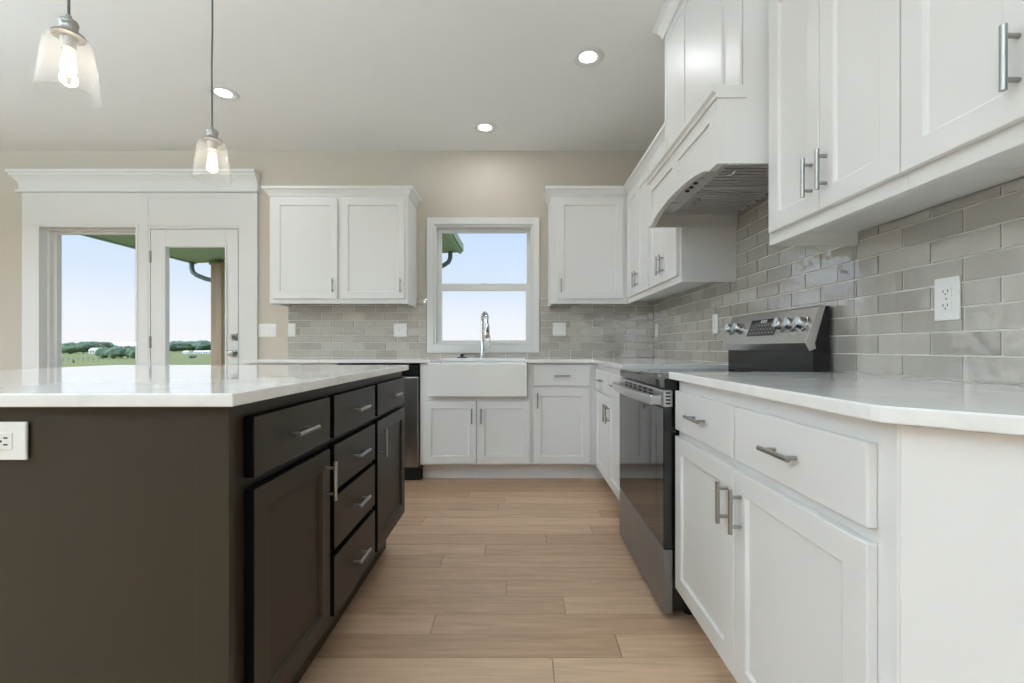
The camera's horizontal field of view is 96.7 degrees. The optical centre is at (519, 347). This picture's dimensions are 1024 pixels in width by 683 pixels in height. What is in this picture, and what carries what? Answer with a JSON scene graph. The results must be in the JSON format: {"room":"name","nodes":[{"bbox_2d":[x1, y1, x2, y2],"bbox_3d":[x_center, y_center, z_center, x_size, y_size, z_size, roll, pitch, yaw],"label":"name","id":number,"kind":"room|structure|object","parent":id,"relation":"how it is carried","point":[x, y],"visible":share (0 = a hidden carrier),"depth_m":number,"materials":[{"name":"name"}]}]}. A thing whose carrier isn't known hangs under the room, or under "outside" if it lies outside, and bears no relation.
{"room":"kitchen","nodes":[
{"label":"kitchen","id":0,"kind":"room"},
{"bbox_2d":[62,350,210,366],"bbox_3d":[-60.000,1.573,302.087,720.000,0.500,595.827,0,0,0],"label":"lawn","id":1,"kind":"structure","parent":0,"point":[176,357],"depth_m":46.66,"materials":[{"name":"green plant"}]},
{"bbox_2d":[62,342,82,353],"bbox_3d":[-90.753,0.094,91.981,3.656,2.517,3.806,0,0,0],"label":"tree","id":2,"kind":"object","parent":1,"relation":"on","point":[71,347],"visible":0.81,"depth_m":91.25,"materials":[{"name":"green plant"}]},
{"bbox_2d":[62,357,98,361],"bbox_3d":[-40.754,1.113,42.000,3.742,0.420,0.050,0,0,0],"label":"rail fence","id":3,"kind":"object","parent":1,"relation":"on","point":[62,357],"visible":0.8,"depth_m":42.00,"materials":[{"name":"brown wood"}]},
{"bbox_2d":[76,342,96,351],"bbox_3d":[-100.732,-0.012,105.032,4.416,2.670,4.229,0,0,0],"label":"tree","id":4,"kind":"object","parent":1,"relation":"on","point":[86,346],"visible":0.49,"depth_m":104.37,"materials":[{"name":"green plant"}]},
{"bbox_2d":[81,341,102,347],"bbox_3d":[-113.591,-0.182,119.783,5.548,3.009,5.590,0,0,0],"label":"tree","id":5,"kind":"object","parent":1,"relation":"on","point":[96,343],"visible":0.23,"depth_m":120.08,"materials":[{"name":"green plant"}]},
{"bbox_2d":[89,348,97,353],"bbox_3d":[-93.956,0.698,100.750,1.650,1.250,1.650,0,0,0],"label":"house","id":6,"kind":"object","parent":1,"relation":"on","point":[92,350],"visible":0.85,"depth_m":100.00,"materials":[{"name":"white"}]},
{"bbox_2d":[95,347,108,357],"bbox_3d":[-49.428,0.615,54.022,1.413,1.416,1.354,0,0,0],"label":"tree","id":7,"kind":"object","parent":1,"relation":"on","point":[99,352],"visible":0.73,"depth_m":53.57,"materials":[{"name":"green plant"}]},
{"bbox_2d":[99,342,109,347],"bbox_3d":[-147.847,-0.350,159.856,6.430,3.345,6.787,0,0,0],"label":"tree","id":8,"kind":"object","parent":1,"relation":"on","point":[106,344],"visible":0.27,"depth_m":159.86,"materials":[{"name":"green plant"}]},
{"bbox_2d":[104,347,120,358],"bbox_3d":[-47.359,0.636,52.962,1.356,1.374,1.302,0,0,0],"label":"tree","id":9,"kind":"object","parent":1,"relation":"on","point":[112,352],"visible":1,"depth_m":52.68,"materials":[{"name":"green plant"}]},
{"bbox_2d":[117,347,125,356],"bbox_3d":[-48.744,0.599,55.632,1.238,1.448,1.211,0,0,40],"label":"tree","id":10,"kind":"object","parent":1,"relation":"on","point":[122,350],"visible":0.63,"depth_m":55.42,"materials":[{"name":"green plant"}]},
{"bbox_2d":[125,347,134,357],"bbox_3d":[-45.011,0.597,52.975,1.328,1.451,1.368,0,0,45],"label":"tree","id":11,"kind":"object","parent":1,"relation":"on","point":[130,352],"visible":0.63,"depth_m":52.55,"materials":[{"name":"green plant"}]},
{"bbox_2d":[170,341,183,350],"bbox_3d":[-98.930,-0.271,129.962,5.239,3.188,5.027,0,0,0],"label":"tree","id":12,"kind":"object","parent":1,"relation":"on","point":[174,346],"visible":0.66,"depth_m":129.13,"materials":[{"name":"green plant"}]},
{"bbox_2d":[171,341,188,350],"bbox_3d":[-105.069,-0.423,140.033,5.618,3.492,5.316,0,0,0],"label":"tree","id":13,"kind":"object","parent":1,"relation":"on","point":[185,344],"visible":0.45,"depth_m":139.76,"materials":[{"name":"green plant"}]},
{"bbox_2d":[192,340,210,350],"bbox_3d":[-97.342,-0.470,139.837,5.374,3.586,5.079,0,0,0],"label":"tree","id":14,"kind":"object","parent":1,"relation":"on","point":[203,345],"visible":0.91,"depth_m":138.40,"materials":[{"name":"green plant"}]},
{"bbox_2d":[202,350,210,353],"bbox_3d":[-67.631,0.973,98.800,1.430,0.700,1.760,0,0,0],"label":"shed","id":15,"kind":"object","parent":1,"relation":"on","point":[205,351],"visible":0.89,"depth_m":98.16,"materials":[{"name":"white"}]},
{"bbox_2d":[0,151,653,369],"bbox_3d":[-2.704,-0.367,4.093,8.091,2.740,0.150,0,0,0],"label":"wall","id":16,"kind":"structure","parent":0,"point":[447,183],"depth_m":4.02,"materials":[{"name":"paint"}]},
{"bbox_2d":[37,225,137,367],"bbox_3d":[-3.799,-0.084,4.082,0.885,1.993,0.169,0,0,0],"label":"window","id":17,"kind":"structure","parent":16,"relation":"in","point":[49,237],"depth_m":4.06,"materials":[{"name":"white plastic"}]},
{"bbox_2d":[5,169,259,368],"bbox_3d":[-3.369,-0.271,3.973,2.152,2.548,0.088,0,0,0],"label":"trim","id":18,"kind":"structure","parent":16,"relation":"attached to","point":[144,198],"depth_m":4.00,"materials":[{"name":"white wood"}]},
{"bbox_2d":[148,227,239,364],"bbox_3d":[-2.857,-0.028,4.049,0.809,2.061,0.236,0,0,0],"label":"door","id":19,"kind":"structure","parent":16,"relation":"in","point":[160,239],"depth_m":4.00,"materials":[{"name":"white wood"}]},
{"bbox_2d":[259,324,276,336],"bbox_3d":[-2.222,-0.152,4.012,0.160,0.117,0.010,0,0,0],"label":"light switch","id":20,"kind":"object","parent":16,"relation":"attached to","point":[265,330],"visible":1,"depth_m":4.01,"materials":[{"name":"white plastic"}]},
{"bbox_2d":[261,186,421,306],"bbox_3d":[-1.470,-0.830,3.833,1.213,0.943,0.369,0,0,0],"label":"upper cabinet","id":21,"kind":"object","parent":16,"relation":"attached to","point":[329,244],"visible":1,"depth_m":3.69,"materials":[{"name":"white wood"}]},
{"bbox_2d":[288,298,652,357],"bbox_3d":[-0.430,-0.175,4.012,3.220,0.524,0.010,0,0,0],"label":"tile backsplash","id":22,"kind":"structure","parent":16,"relation":"attached to","point":[322,330],"depth_m":4.01,"materials":[{"name":"tile"}]},
{"bbox_2d":[288,323,295,336],"bbox_3d":[-2.003,-0.155,4.002,0.066,0.117,0.010,0,0,0],"label":"light switch","id":23,"kind":"object","parent":22,"relation":"attached to","point":[291,326],"visible":1,"depth_m":4.00,"materials":[{"name":"white plastic"}]},
{"bbox_2d":[394,323,406,336],"bbox_3d":[-1.048,-0.155,4.002,0.116,0.117,0.010,0,0,0],"label":"light switch","id":24,"kind":"object","parent":22,"relation":"attached to","point":[400,329],"visible":1,"depth_m":4.00,"materials":[{"name":"white plastic"}]},
{"bbox_2d":[553,323,565,335],"bbox_3d":[0.350,-0.162,4.002,0.116,0.117,0.010,0,0,0],"label":"light switch","id":25,"kind":"object","parent":22,"relation":"attached to","point":[559,329],"visible":1,"depth_m":4.00,"materials":[{"name":"white plastic"}]},
{"bbox_2d":[427,217,538,352],"bbox_3d":[-0.320,-0.549,4.006,0.988,1.188,0.024,0,0,0],"label":"trim","id":26,"kind":"structure","parent":16,"relation":"attached to","point":[431,221],"depth_m":3.99,"materials":[{"name":"white wood"}]},
{"bbox_2d":[434,225,532,344],"bbox_3d":[-0.317,-0.555,4.086,0.868,1.054,0.160,0,0,0],"label":"window","id":27,"kind":"structure","parent":16,"relation":"in","point":[439,230],"depth_m":4.04,"materials":[{"name":"white plastic"}]},
{"bbox_2d":[543,186,662,306],"bbox_3d":[0.693,-0.830,3.833,0.970,0.943,0.369,0,0,0],"label":"upper cabinet","id":28,"kind":"object","parent":16,"relation":"attached to","point":[587,225],"visible":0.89,"depth_m":3.69,"materials":[{"name":"white wood"}]},
{"bbox_2d":[0,0,664,150],"bbox_3d":[-2.704,-1.797,-0.291,8.091,0.120,8.918,0,0,0],"label":"ceiling","id":29,"kind":"structure","parent":0,"point":[306,75],"depth_m":2.90,"materials":[{"name":"paint"}]},
{"bbox_2d":[33,0,101,97],"bbox_3d":[-1.252,-1.219,1.264,0.139,1.034,0.139,0,0,0],"label":"pendant light","id":30,"kind":"object","parent":29,"relation":"hanging from","point":[67,32],"visible":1,"depth_m":1.25,"materials":[{"name":"silver metal"}]},
{"bbox_2d":[49,14,87,52],"bbox_3d":[-1.252,-0.876,1.264,0.076,0.094,0.076,0,0,0],"label":"socket","id":31,"kind":"object","parent":30,"relation":"attached to","point":[69,36],"depth_m":1.25,"materials":[{"name":"silver metal"}]},
{"bbox_2d":[191,0,231,177],"bbox_3d":[-1.250,-1.207,1.851,0.139,1.058,0.139,0,0,0],"label":"pendant light","id":32,"kind":"object","parent":29,"relation":"hanging from","point":[211,138],"visible":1,"depth_m":1.85,"materials":[{"name":"silver metal"}]},
{"bbox_2d":[201,126,222,150],"bbox_3d":[-1.250,-0.852,1.851,0.076,0.094,0.076,0,0,0],"label":"socket","id":33,"kind":"object","parent":32,"relation":"attached to","point":[212,140],"depth_m":1.84,"materials":[{"name":"silver metal"}]},
{"bbox_2d":[206,85,239,100],"bbox_3d":[-2.020,-1.733,3.104,0.192,0.007,0.192,0,0,0],"label":"recessed light","id":34,"kind":"object","parent":29,"relation":"in","point":[221,92],"visible":0.97,"depth_m":3.10,"materials":[{"name":"white"}]},
{"bbox_2d":[473,122,496,133],"bbox_3d":[-0.272,-1.733,3.590,0.192,0.007,0.192,0,0,0],"label":"recessed light","id":35,"kind":"object","parent":29,"relation":"in","point":[484,127],"visible":1,"depth_m":3.58,"materials":[{"name":"white"}]},
{"bbox_2d":[572,47,603,66],"bbox_3d":[0.410,-1.733,2.720,0.192,0.007,0.192,0,0,0],"label":"recessed light","id":36,"kind":"object","parent":29,"relation":"in","point":[589,58],"visible":1,"depth_m":2.71,"materials":[{"name":"white"}]},
{"bbox_2d":[299,466,736,682],"bbox_3d":[-2.704,1.063,-0.291,8.091,0.120,8.918,0,0,0],"label":"floor","id":37,"kind":"structure","parent":0,"point":[478,580],"depth_m":1.79,"materials":[{"name":"brown wood"}]},
{"bbox_2d":[0,371,404,682],"bbox_3d":[-1.116,0.558,1.593,1.169,0.888,1.410,0,0,-1],"label":"kitchen island","id":38,"kind":"object","parent":37,"relation":"on","point":[138,544],"visible":0.92,"depth_m":0.89,"materials":[{"name":"brown wood"}]},
{"bbox_2d":[0,422,27,459],"bbox_3d":[-1.016,0.181,0.884,0.115,0.074,0.009,0,0,-1],"label":"wall outlet","id":39,"kind":"object","parent":38,"relation":"attached to","point":[13,435],"visible":1,"depth_m":0.88,"materials":[{"name":"white plastic"}]},
{"bbox_2d":[0,433,12,449],"bbox_3d":[-0.997,0.181,0.882,0.027,0.033,0.003,0,0,-1],"label":"receptacle","id":40,"kind":"object","parent":39,"relation":"attached to","point":[6,439],"depth_m":0.88,"materials":[{"name":"white plastic"}]},
{"bbox_2d":[0,365,408,406],"bbox_3d":[-1.300,0.101,1.591,1.485,0.026,1.453,0,0,-1],"label":"island countertop","id":41,"kind":"structure","parent":38,"relation":"on","point":[105,385],"depth_m":1.18,"materials":[{"name":"stone"}]},
{"bbox_2d":[248,363,359,364],"bbox_3d":[-1.696,0.560,3.683,0.668,0.886,0.669,0,0,0],"label":"base cabinet","id":42,"kind":"object","parent":37,"relation":"on","point":[248,363],"visible":0.02,"depth_m":3.40,"materials":[{"name":"white wood"}]},
{"bbox_2d":[350,363,422,479],"bbox_3d":[-1.052,0.568,3.694,0.606,0.865,0.644,0,0,0],"label":"dishwasher","id":43,"kind":"object","parent":37,"relation":"on","point":[411,404],"visible":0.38,"depth_m":3.38,"materials":[{"name":"silver metal"}]},
{"bbox_2d":[420,361,531,477],"bbox_3d":[-0.325,0.560,3.683,0.834,0.886,0.669,0,0,0],"label":"base cabinet","id":44,"kind":"object","parent":37,"relation":"on","point":[461,437],"visible":0.89,"depth_m":3.39,"materials":[{"name":"white wood"}]},
{"bbox_2d":[532,363,603,477],"bbox_3d":[0.641,0.560,3.683,1.096,0.886,0.669,0,0,0],"label":"base cabinet","id":45,"kind":"object","parent":37,"relation":"on","point":[563,394],"visible":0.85,"depth_m":3.39,"materials":[{"name":"white wood"}]},
{"bbox_2d":[243,358,728,368],"bbox_3d":[-0.427,0.101,3.210,3.236,0.026,1.616,0,0,0],"label":"countertop","id":46,"kind":"structure","parent":45,"relation":"on","point":[622,363],"depth_m":3.36,"materials":[{"name":"stone"}]},
{"bbox_2d":[427,361,526,396],"bbox_3d":[-0.309,0.238,3.581,0.732,0.246,0.502,0,0,0],"label":"farmhouse sink","id":47,"kind":"object","parent":46,"relation":"in","point":[444,378],"visible":0.98,"depth_m":3.33,"materials":[{"name":"white ceramic"}]},
{"bbox_2d":[479,311,490,357],"bbox_3d":[-0.277,-0.109,3.827,0.090,0.392,0.180,0,0,-25],"label":"kitchen faucet","id":48,"kind":"object","parent":46,"relation":"on","point":[486,335],"visible":1,"depth_m":3.86,"materials":[{"name":"silver metal"}]},
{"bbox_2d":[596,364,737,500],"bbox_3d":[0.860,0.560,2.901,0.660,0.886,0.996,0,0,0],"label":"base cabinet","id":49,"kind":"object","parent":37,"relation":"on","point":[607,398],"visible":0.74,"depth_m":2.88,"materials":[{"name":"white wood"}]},
{"bbox_2d":[612,305,828,614],"bbox_3d":[0.812,0.421,2.030,0.701,1.162,0.738,0,0,0],"label":"electric range","id":50,"kind":"object","parent":37,"relation":"on","point":[791,340],"visible":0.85,"depth_m":1.86,"materials":[{"name":"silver metal"}]},
{"bbox_2d":[620,369,756,387],"bbox_3d":[0.815,0.130,2.031,0.571,0.040,0.733,0,0,0],"label":"cooktop","id":51,"kind":"object","parent":50,"relation":"in","point":[647,378],"depth_m":2.06,"materials":[{"name":"black glass"}]},
{"bbox_2d":[675,381,1023,682],"bbox_3d":[0.860,0.560,0.874,0.660,0.886,1.563,0,0,0],"label":"base cabinet","id":52,"kind":"object","parent":37,"relation":"on","point":[812,545],"visible":0.99,"depth_m":0.79,"materials":[{"name":"white wood"}]},
{"bbox_2d":[669,372,1023,435],"bbox_3d":[0.867,0.101,0.849,0.648,0.026,1.615,0,0,0],"label":"countertop","id":53,"kind":"structure","parent":52,"relation":"on","point":[987,407],"depth_m":0.85,"materials":[{"name":"stone"}]},
{"bbox_2d":[654,176,1023,384],"bbox_3d":[1.266,-0.367,-0.366,0.150,2.740,8.768,0,0,0],"label":"wall","id":54,"kind":"structure","parent":0,"point":[1023,176],"depth_m":1.32,"materials":[{"name":"paint"}]},
{"bbox_2d":[624,153,695,303],"bbox_3d":[1.010,-0.830,3.372,0.360,0.943,0.656,0,0,0],"label":"upper cabinet","id":55,"kind":"object","parent":54,"relation":"attached to","point":[636,188],"visible":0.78,"depth_m":3.31,"materials":[{"name":"white wood"}]},
{"bbox_2d":[645,122,736,293],"bbox_3d":[1.010,-0.830,2.761,0.360,0.943,0.564,0,0,0],"label":"upper cabinet","id":56,"kind":"object","parent":54,"relation":"attached to","point":[678,257],"visible":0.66,"depth_m":2.48,"materials":[{"name":"white wood"}]},
{"bbox_2d":[645,0,768,227],"bbox_3d":[0.935,-1.194,2.047,0.510,1.084,0.886,0,0,0],"label":"range hood","id":57,"kind":"object","parent":54,"relation":"attached to","point":[713,166],"visible":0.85,"depth_m":1.90,"materials":[{"name":"wood"}]},
{"bbox_2d":[669,202,678,206],"bbox_3d":[0.772,-0.717,2.280,0.055,0.004,0.055,0,0,45],"label":"lamp","id":58,"kind":"object","parent":57,"relation":"attached to","point":[673,204],"depth_m":2.27,"materials":[{"name":"metal"}]},
{"bbox_2d":[653,178,1023,384],"bbox_3d":[1.185,-0.320,2.035,0.010,0.814,3.966,0,0,0],"label":"tile backsplash","id":59,"kind":"structure","parent":54,"relation":"attached to","point":[878,292],"depth_m":1.43,"materials":[{"name":"tile"}]},
{"bbox_2d":[655,323,657,336],"bbox_3d":[1.176,-0.147,3.900,0.009,0.118,0.074,0,0,0],"label":"wall outlet","id":60,"kind":"object","parent":59,"relation":"attached to","point":[656,325],"visible":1,"depth_m":3.90,"materials":[{"name":"white plastic"}]},
{"bbox_2d":[712,314,717,333],"bbox_3d":[1.176,-0.142,2.735,0.009,0.118,0.074,0,0,0],"label":"wall outlet","id":61,"kind":"object","parent":59,"relation":"attached to","point":[714,316],"visible":1,"depth_m":2.73,"materials":[{"name":"white plastic"}]},
{"bbox_2d":[934,275,960,320],"bbox_3d":[1.176,-0.134,1.252,0.009,0.118,0.074,0,0,0],"label":"wall outlet","id":62,"kind":"object","parent":59,"relation":"attached to","point":[947,291],"visible":1,"depth_m":1.25,"materials":[{"name":"white plastic"}]},
{"bbox_2d":[940,286,951,296],"bbox_3d":[1.173,-0.153,1.252,0.003,0.027,0.033,0,0,0],"label":"receptacle","id":63,"kind":"object","parent":62,"relation":"attached to","point":[945,291],"depth_m":1.25,"materials":[{"name":"white plastic"}]},
{"bbox_2d":[940,301,951,310],"bbox_3d":[1.173,-0.115,1.252,0.003,0.027,0.033,0,0,0],"label":"receptacle","id":64,"kind":"object","parent":62,"relation":"attached to","point":[944,305],"depth_m":1.25,"materials":[{"name":"white plastic"}]},
{"bbox_2d":[769,0,1023,245],"bbox_3d":[1.010,-0.830,1.319,0.360,0.943,0.574,0,0,0],"label":"upper cabinet","id":65,"kind":"object","parent":54,"relation":"attached to","point":[835,174],"visible":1,"depth_m":1.27,"materials":[{"name":"white wood"}]},
{"bbox_2d":[901,0,1023,189],"bbox_3d":[1.010,-0.830,0.746,0.360,0.943,0.572,0,0,0],"label":"upper cabinet","id":66,"kind":"object","parent":54,"relation":"attached to","point":[962,61],"visible":1,"depth_m":0.91,"materials":[{"name":"white wood"}]},
{"bbox_3d":[-3.200,1.273,6.787,7.600,0.100,5.226,0,0,0],"label":"patio","id":67,"kind":"object","parent":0,"visible":0},
{"bbox_2d":[82,234,463,364],"bbox_3d":[-3.625,-0.318,6.405,5.130,3.279,4.453,0,0,0],"label":"patio cover","id":68,"kind":"object","parent":67,"relation":"on","point":[451,243],"visible":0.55,"depth_m":8.30,"materials":[{"name":"green paint"}]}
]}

